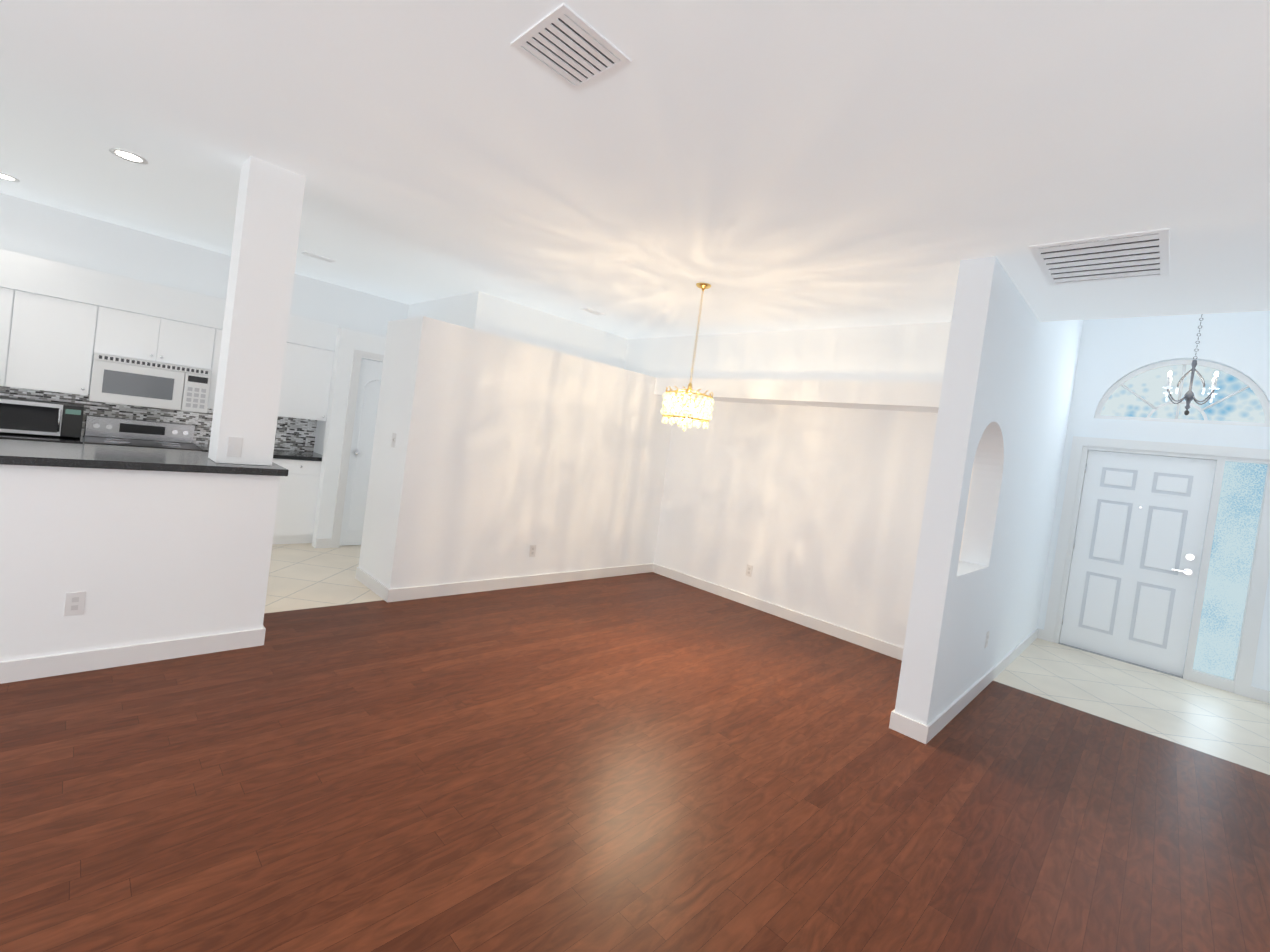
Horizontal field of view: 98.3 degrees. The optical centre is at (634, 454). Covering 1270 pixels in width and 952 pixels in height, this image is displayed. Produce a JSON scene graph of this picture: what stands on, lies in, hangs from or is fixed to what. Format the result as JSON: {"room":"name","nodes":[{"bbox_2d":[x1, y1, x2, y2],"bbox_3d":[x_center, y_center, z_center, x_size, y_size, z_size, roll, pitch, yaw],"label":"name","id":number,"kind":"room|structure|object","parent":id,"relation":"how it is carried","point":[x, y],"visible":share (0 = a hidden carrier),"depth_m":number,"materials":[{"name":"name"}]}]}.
{"room":"empty living room","nodes":[
{"label":"empty living room","id":0,"kind":"room"},
{"bbox_2d":[0,464,279,661],"bbox_3d":[-3.779,0.458,1.732,0.120,1.028,4.470,9,2,44],"label":"wall","id":1,"kind":"structure","parent":0,"point":[142,556],"depth_m":2.83,"materials":[{"name":"white paint"}]},
{"bbox_2d":[64,591,85,615],"bbox_3d":[-2.766,0.734,2.711,0.006,0.116,0.070,9,2,44],"label":"outlet","id":2,"kind":"object","parent":1,"relation":"attached to","point":[74,603],"visible":1,"depth_m":2.71,"materials":[{"name":"white plastic"}]},
{"bbox_2d":[0,626,265,683],"bbox_3d":[-3.788,0.925,1.701,0.014,0.100,4.484,9,2,44],"label":"baseboard","id":3,"kind":"structure","parent":1,"relation":"attached to","point":[44,666],"depth_m":2.86,"materials":[{"name":"white paint"}]},
{"bbox_2d":[0,249,338,350],"bbox_3d":[-5.255,-1.485,4.090,0.370,0.280,5.500,9,2,44],"label":"soffit","id":4,"kind":"structure","parent":0,"point":[31,274],"depth_m":4.72,"materials":[{"name":"white paint"}]},
{"bbox_2d":[0,193,408,439],"bbox_3d":[-5.195,-0.703,4.647,0.150,2.820,6.500,9,2,44],"label":"wall","id":5,"kind":"structure","parent":0,"point":[34,229],"depth_m":5.08,"materials":[{"name":"white paint"}]},
{"bbox_2d":[0,287,15,386],"bbox_3d":[-5.185,-0.951,4.252,0.340,0.763,0.468,9,2,44],"label":"upper cabinet","id":6,"kind":"object","parent":5,"relation":"attached to","point":[7,296],"depth_m":4.29,"materials":[{"name":"white wood"}]},
{"bbox_2d":[8,290,99,394],"bbox_3d":[-4.859,-0.916,4.588,0.340,0.763,0.469,9,2,44],"label":"upper cabinet","id":7,"kind":"object","parent":5,"relation":"attached to","point":[48,343],"depth_m":4.47,"materials":[{"name":"white wood"}]},
{"bbox_2d":[96,306,163,362],"bbox_3d":[-4.532,-1.064,4.896,0.340,0.396,0.397,9,2,44],"label":"upper cabinet","id":8,"kind":"object","parent":5,"relation":"attached to","point":[125,334],"depth_m":4.78,"materials":[{"name":"white wood"}]},
{"bbox_2d":[89,353,211,412],"bbox_3d":[-4.425,-0.645,5.026,0.403,0.406,0.790,9,2,44],"label":"microwave","id":9,"kind":"object","parent":8,"relation":"attached to","point":[125,381],"visible":1,"depth_m":4.86,"materials":[{"name":"white plastic"}]},
{"bbox_2d":[0,386,316,451],"bbox_3d":[-4.590,-0.316,5.208,0.008,0.385,2.800,9,2,44],"label":"tile backsplash","id":10,"kind":"structure","parent":5,"relation":"attached to","point":[298,434],"depth_m":5.30,"materials":[{"name":"tile"}]},
{"bbox_2d":[160,319,219,369],"bbox_3d":[-4.256,-1.035,5.180,0.340,0.396,0.398,9,2,44],"label":"upper cabinet","id":11,"kind":"object","parent":5,"relation":"attached to","point":[181,343],"depth_m":5.07,"materials":[{"name":"white wood"}]},
{"bbox_2d":[207,330,222,408],"bbox_3d":[-3.965,-0.819,5.509,0.340,0.763,0.500,9,2,44],"label":"upper cabinet","id":12,"kind":"object","parent":5,"relation":"attached to","point":[211,399],"depth_m":5.23,"materials":[{"name":"white wood"}]},
{"bbox_2d":[278,342,333,420],"bbox_3d":[-3.606,-0.780,5.878,0.340,0.763,0.534,9,2,44],"label":"upper cabinet","id":13,"kind":"object","parent":5,"relation":"attached to","point":[307,371],"depth_m":5.78,"materials":[{"name":"white wood"}]},
{"bbox_2d":[264,543,382,612],"bbox_3d":[-4.485,0.884,3.791,2.800,0.100,6.500,9,2,44],"label":"floor","id":14,"kind":"structure","parent":0,"point":[305,575],"depth_m":4.64,"materials":[{"name":"beige tile"}]},
{"bbox_2d":[83,415,201,451],"bbox_3d":[-4.447,0.257,4.925,0.710,1.100,0.756,9,2,44],"label":"range","id":15,"kind":"object","parent":14,"relation":"on","point":[111,431],"visible":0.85,"depth_m":5.01,"materials":[{"name":"silver metal"}]},
{"bbox_2d":[272,458,321,543],"bbox_3d":[-3.663,0.453,5.803,0.638,0.878,0.534,9,2,44],"label":"base cabinet","id":16,"kind":"object","parent":14,"relation":"on","point":[296,503],"visible":0.19,"depth_m":5.57,"materials":[{"name":"white wood"}]},
{"bbox_2d":[0,432,321,460],"bbox_3d":[-4.369,-0.086,4.987,0.660,0.038,2.765,9,2,44],"label":"countertop","id":17,"kind":"structure","parent":16,"relation":"on","point":[294,455],"depth_m":4.63,"materials":[{"name":"black stone"}]},
{"bbox_2d":[0,397,83,437],"bbox_3d":[-4.901,-0.303,4.516,0.398,0.270,0.500,9,2,44],"label":"microwave","id":18,"kind":"object","parent":17,"relation":"on","point":[26,416],"visible":1,"depth_m":4.42,"materials":[{"name":"black plastic"}]},
{"bbox_2d":[314,351,334,454],"bbox_3d":[-3.340,-0.207,6.010,0.680,2.260,0.100,9,2,44],"label":"wall","id":19,"kind":"structure","parent":0,"point":[319,437],"depth_m":6.07,"materials":[{"name":"white paint"}]},
{"bbox_2d":[312,328,385,547],"bbox_3d":[-2.828,-0.138,5.966,0.120,2.260,0.960,9,2,44],"label":"wall","id":20,"kind":"structure","parent":0,"point":[348,341],"depth_m":5.63,"materials":[{"name":"white paint"}]},
{"bbox_2d":[331,349,383,547],"bbox_3d":[-2.747,-0.031,5.967,0.018,2.070,0.810,9,2,44],"label":"trim","id":21,"kind":"structure","parent":20,"relation":"attached to","point":[358,355],"depth_m":5.70,"materials":[{"name":"white paint"}]},
{"bbox_2d":[339,359,382,545],"bbox_3d":[-2.768,-0.001,5.991,0.090,1.987,0.652,9,2,44],"label":"pantry door","id":22,"kind":"structure","parent":20,"relation":"in","point":[361,450],"depth_m":5.85,"materials":[{"name":"white paint"}]},
{"bbox_2d":[358,316,675,588],"bbox_3d":[-0.917,0.118,5.887,0.950,2.260,3.500,9,2,44],"label":"wall","id":23,"kind":"structure","parent":0,"point":[446,414],"depth_m":4.92,"materials":[{"name":"white paint"}]},
{"bbox_2d":[355,567,384,599],"bbox_3d":[-2.191,1.070,4.568,0.700,0.100,0.014,9,2,44],"label":"baseboard","id":24,"kind":"structure","parent":23,"relation":"attached to","point":[366,579],"depth_m":4.57,"materials":[{"name":"white paint"}]},
{"bbox_2d":[391,433,395,447],"bbox_3d":[-1.974,-0.121,4.485,0.070,0.116,0.011,9,2,44],"label":"light switch","id":25,"kind":"object","parent":23,"relation":"attached to","point":[393,439],"visible":1,"depth_m":4.48,"materials":[{"name":"white plastic"}]},
{"bbox_2d":[384,564,651,601],"bbox_3d":[-0.873,1.225,5.417,0.014,0.100,3.084,9,2,44],"label":"baseboard","id":26,"kind":"structure","parent":23,"relation":"attached to","point":[410,593],"depth_m":5.06,"materials":[{"name":"white paint"}]},
{"bbox_2d":[529,545,535,556],"bbox_3d":[-0.982,0.921,5.264,0.006,0.116,0.070,9,2,44],"label":"outlet","id":27,"kind":"object","parent":23,"relation":"attached to","point":[532,551],"visible":1,"depth_m":5.26,"materials":[{"name":"white plastic"}]},
{"bbox_2d":[407,291,627,368],"bbox_3d":[-1.544,-0.279,7.194,1.850,2.820,2.560,9,2,44],"label":"wall","id":28,"kind":"structure","parent":0,"point":[486,313],"depth_m":6.16,"materials":[{"name":"white paint"}]},
{"bbox_2d":[0,572,1269,951],"bbox_3d":[-0.723,1.433,1.702,5.560,0.100,8.820,9,2,44],"label":"floor","id":29,"kind":"structure","parent":0,"point":[646,762],"depth_m":2.32,"materials":[{"name":"brown wood"}]},
{"bbox_3d":[-4.037,0.417,1.992,0.613,1.028,4.458,9,2,44],"label":"base cabinet","id":30,"kind":"object","parent":29,"relation":"on","visible":0},
{"bbox_2d":[0,439,288,475],"bbox_3d":[-3.900,-0.106,1.936,0.780,0.043,4.490,9,2,44],"label":"countertop","id":31,"kind":"structure","parent":30,"relation":"on","point":[30,453],"depth_m":2.91,"materials":[{"name":"black stone"}]},
{"bbox_2d":[208,156,305,465],"bbox_3d":[-2.282,-0.826,3.310,0.270,1.748,0.275,9,2,44],"label":"column","id":32,"kind":"structure","parent":31,"relation":"on","point":[259,294],"depth_m":3.21,"materials":[{"name":"white paint"}]},
{"bbox_2d":[226,437,242,456],"bbox_3d":[-2.325,-0.046,3.189,0.011,0.116,0.070,9,2,44],"label":"light switch","id":33,"kind":"object","parent":32,"relation":"attached to","point":[234,447],"visible":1,"depth_m":3.19,"materials":[{"name":"white plastic"}]},
{"bbox_2d":[0,0,1269,338],"bbox_3d":[-1.385,-1.647,2.550,8.360,0.150,8.650,9,2,44],"label":"ceiling","id":34,"kind":"structure","parent":0,"point":[784,164],"depth_m":2.44,"materials":[{"name":"white paint"}]},
{"bbox_2d":[0,173,19,181],"bbox_3d":[-4.608,-2.029,3.994,0.176,0.005,0.176,9,2,44],"label":"recessed light","id":35,"kind":"object","parent":34,"relation":"in","point":[7,177],"visible":0.98,"depth_m":4.02,"materials":[{"name":"white plastic"}]},
{"bbox_2d":[109,148,147,163],"bbox_3d":[-3.067,-1.809,3.327,0.176,0.005,0.176,9,2,44],"label":"recessed light","id":36,"kind":"object","parent":34,"relation":"in","point":[128,156],"visible":0.92,"depth_m":3.32,"materials":[{"name":"white plastic"}]},
{"bbox_2d":[301,251,335,262],"bbox_3d":[-2.928,-1.831,5.082,0.120,0.007,0.260,9,2,44],"label":"ceiling vent","id":37,"kind":"object","parent":34,"relation":"in","point":[318,256],"visible":1,"depth_m":5.07,"materials":[{"name":"silver metal"}]},
{"bbox_2d":[510,3,631,91],"bbox_3d":[-0.222,-1.397,1.905,0.300,0.007,0.300,9,2,44],"label":"ceiling vent","id":38,"kind":"object","parent":34,"relation":"in","point":[564,43],"visible":1,"depth_m":1.89,"materials":[{"name":"silver metal"}]},
{"bbox_2d":[580,308,605,315],"bbox_3d":[-0.446,-1.519,5.826,0.120,0.007,0.260,9,2,44],"label":"ceiling vent","id":39,"kind":"object","parent":34,"relation":"in","point":[592,311],"visible":0.98,"depth_m":5.81,"materials":[{"name":"silver metal"}]},
{"bbox_2d":[661,283,713,430],"bbox_3d":[0.471,-0.773,4.395,0.411,1.178,0.416,9,2,44],"label":"dining chandelier","id":40,"kind":"object","parent":34,"relation":"hanging from","point":[691,404],"visible":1,"depth_m":4.31,"materials":[{"name":"glass"}]},
{"bbox_2d":[1029,228,1168,285],"bbox_3d":[2.537,-1.056,2.992,0.540,0.007,0.700,9,2,44],"label":"ceiling vent","id":41,"kind":"object","parent":34,"relation":"in","point":[1141,254],"visible":0.98,"depth_m":2.95,"materials":[{"name":"silver metal"}]},
{"bbox_2d":[624,322,973,647],"bbox_3d":[1.255,0.126,5.769,4.190,2.820,0.150,9,2,44],"label":"wall","id":42,"kind":"structure","parent":0,"point":[814,512],"depth_m":5.27,"materials":[{"name":"white paint"}]},
{"bbox_2d":[746,564,752,576],"bbox_3d":[1.171,1.188,5.629,0.070,0.116,0.006,9,2,44],"label":"outlet","id":43,"kind":"object","parent":42,"relation":"attached to","point":[749,568],"visible":1,"depth_m":5.62,"materials":[{"name":"white plastic"}]},
{"bbox_2d":[652,563,903,659],"bbox_3d":[1.355,1.520,5.410,3.240,0.100,0.014,9,2,44],"label":"baseboard","id":44,"kind":"structure","parent":42,"relation":"attached to","point":[888,649],"depth_m":5.28,"materials":[{"name":"white paint"}]},
{"bbox_2d":[654,378,941,412],"bbox_3d":[1.506,-0.589,5.230,3.240,0.190,0.380,9,2,44],"label":"shelf","id":45,"kind":"object","parent":42,"relation":"attached to","point":[903,396],"visible":0.64,"depth_m":4.88,"materials":[{"name":"white paint"}]},
{"bbox_2d":[894,256,1083,725],"bbox_3d":[3.154,-0.011,4.541,0.180,3.650,3.750,9,2,44],"label":"wall","id":46,"kind":"structure","parent":0,"point":[1006,391],"depth_m":3.67,"materials":[{"name":"white paint"}]},
{"bbox_2d":[889,709,911,730],"bbox_3d":[2.010,1.646,3.783,0.014,0.100,1.354,9,2,44],"label":"baseboard","id":47,"kind":"structure","parent":46,"relation":"attached to","point":[897,720],"depth_m":3.27,"materials":[{"name":"white paint"}]},
{"bbox_2d":[985,631,989,647],"bbox_3d":[2.624,1.377,4.091,0.006,0.116,0.070,9,2,44],"label":"outlet","id":48,"kind":"object","parent":46,"relation":"attached to","point":[987,638],"visible":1,"depth_m":4.08,"materials":[{"name":"white plastic"}]},
{"bbox_2d":[993,638,1269,774],"bbox_3d":[4.330,2.036,4.559,2.270,0.100,2.380,9,2,44],"label":"floor","id":49,"kind":"structure","parent":0,"point":[1224,725],"depth_m":4.38,"materials":[{"name":"beige tile"}]},
{"bbox_2d":[1037,311,1269,690],"bbox_3d":[5.230,0.248,5.223,2.220,3.650,0.150,9,2,44],"label":"wall","id":50,"kind":"structure","parent":0,"point":[1236,341],"depth_m":5.32,"materials":[{"name":"white paint"}]},
{"bbox_2d":[1060,450,1215,676],"bbox_3d":[4.905,1.010,5.414,0.925,2.034,0.103,9,2,44],"label":"front door","id":51,"kind":"structure","parent":50,"relation":"in","point":[1137,552],"depth_m":5.39,"materials":[{"name":"white paint"}]},
{"bbox_2d":[1042,436,1269,697],"bbox_3d":[5.027,0.965,5.325,1.470,2.170,0.158,9,2,44],"label":"door frame","id":52,"kind":"structure","parent":50,"relation":"attached to","point":[1240,683],"depth_m":5.05,"materials":[{"name":"white paint"}]},
{"bbox_2d":[1094,360,1269,426],"bbox_3d":[5.246,-0.609,5.277,1.220,0.610,0.030,9,2,44],"label":"transom window","id":53,"kind":"structure","parent":50,"relation":"in","point":[1240,399],"depth_m":5.26,"materials":[{"name":"clear glass"}]},
{"bbox_2d":[1193,461,1266,679],"bbox_3d":[5.386,1.034,4.975,0.256,1.941,0.010,9,2,44],"label":"window","id":54,"kind":"structure","parent":50,"relation":"in","point":[1231,556],"depth_m":4.97,"materials":[{"name":"blue glass"}]},
{"bbox_2d":[1249,686,1269,702],"bbox_3d":[5.487,2.086,4.665,0.370,0.100,0.014,9,2,44],"label":"baseboard","id":55,"kind":"structure","parent":50,"relation":"attached to","point":[1259,694],"depth_m":4.74,"materials":[{"name":"white paint"}]},
{"bbox_3d":[4.786,-1.706,4.308,2.100,0.150,2.670,9,2,44],"label":"ceiling","id":56,"kind":"structure","parent":0,"visible":0},
{"bbox_2d":[1163,315,1219,414],"bbox_3d":[4.698,-0.984,4.576,0.329,1.316,0.329,9,2,44],"label":"chandelier","id":57,"kind":"object","parent":56,"relation":"hanging from","point":[1189,396],"visible":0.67,"depth_m":4.58,"materials":[{"name":"silver metal"}]}
]}

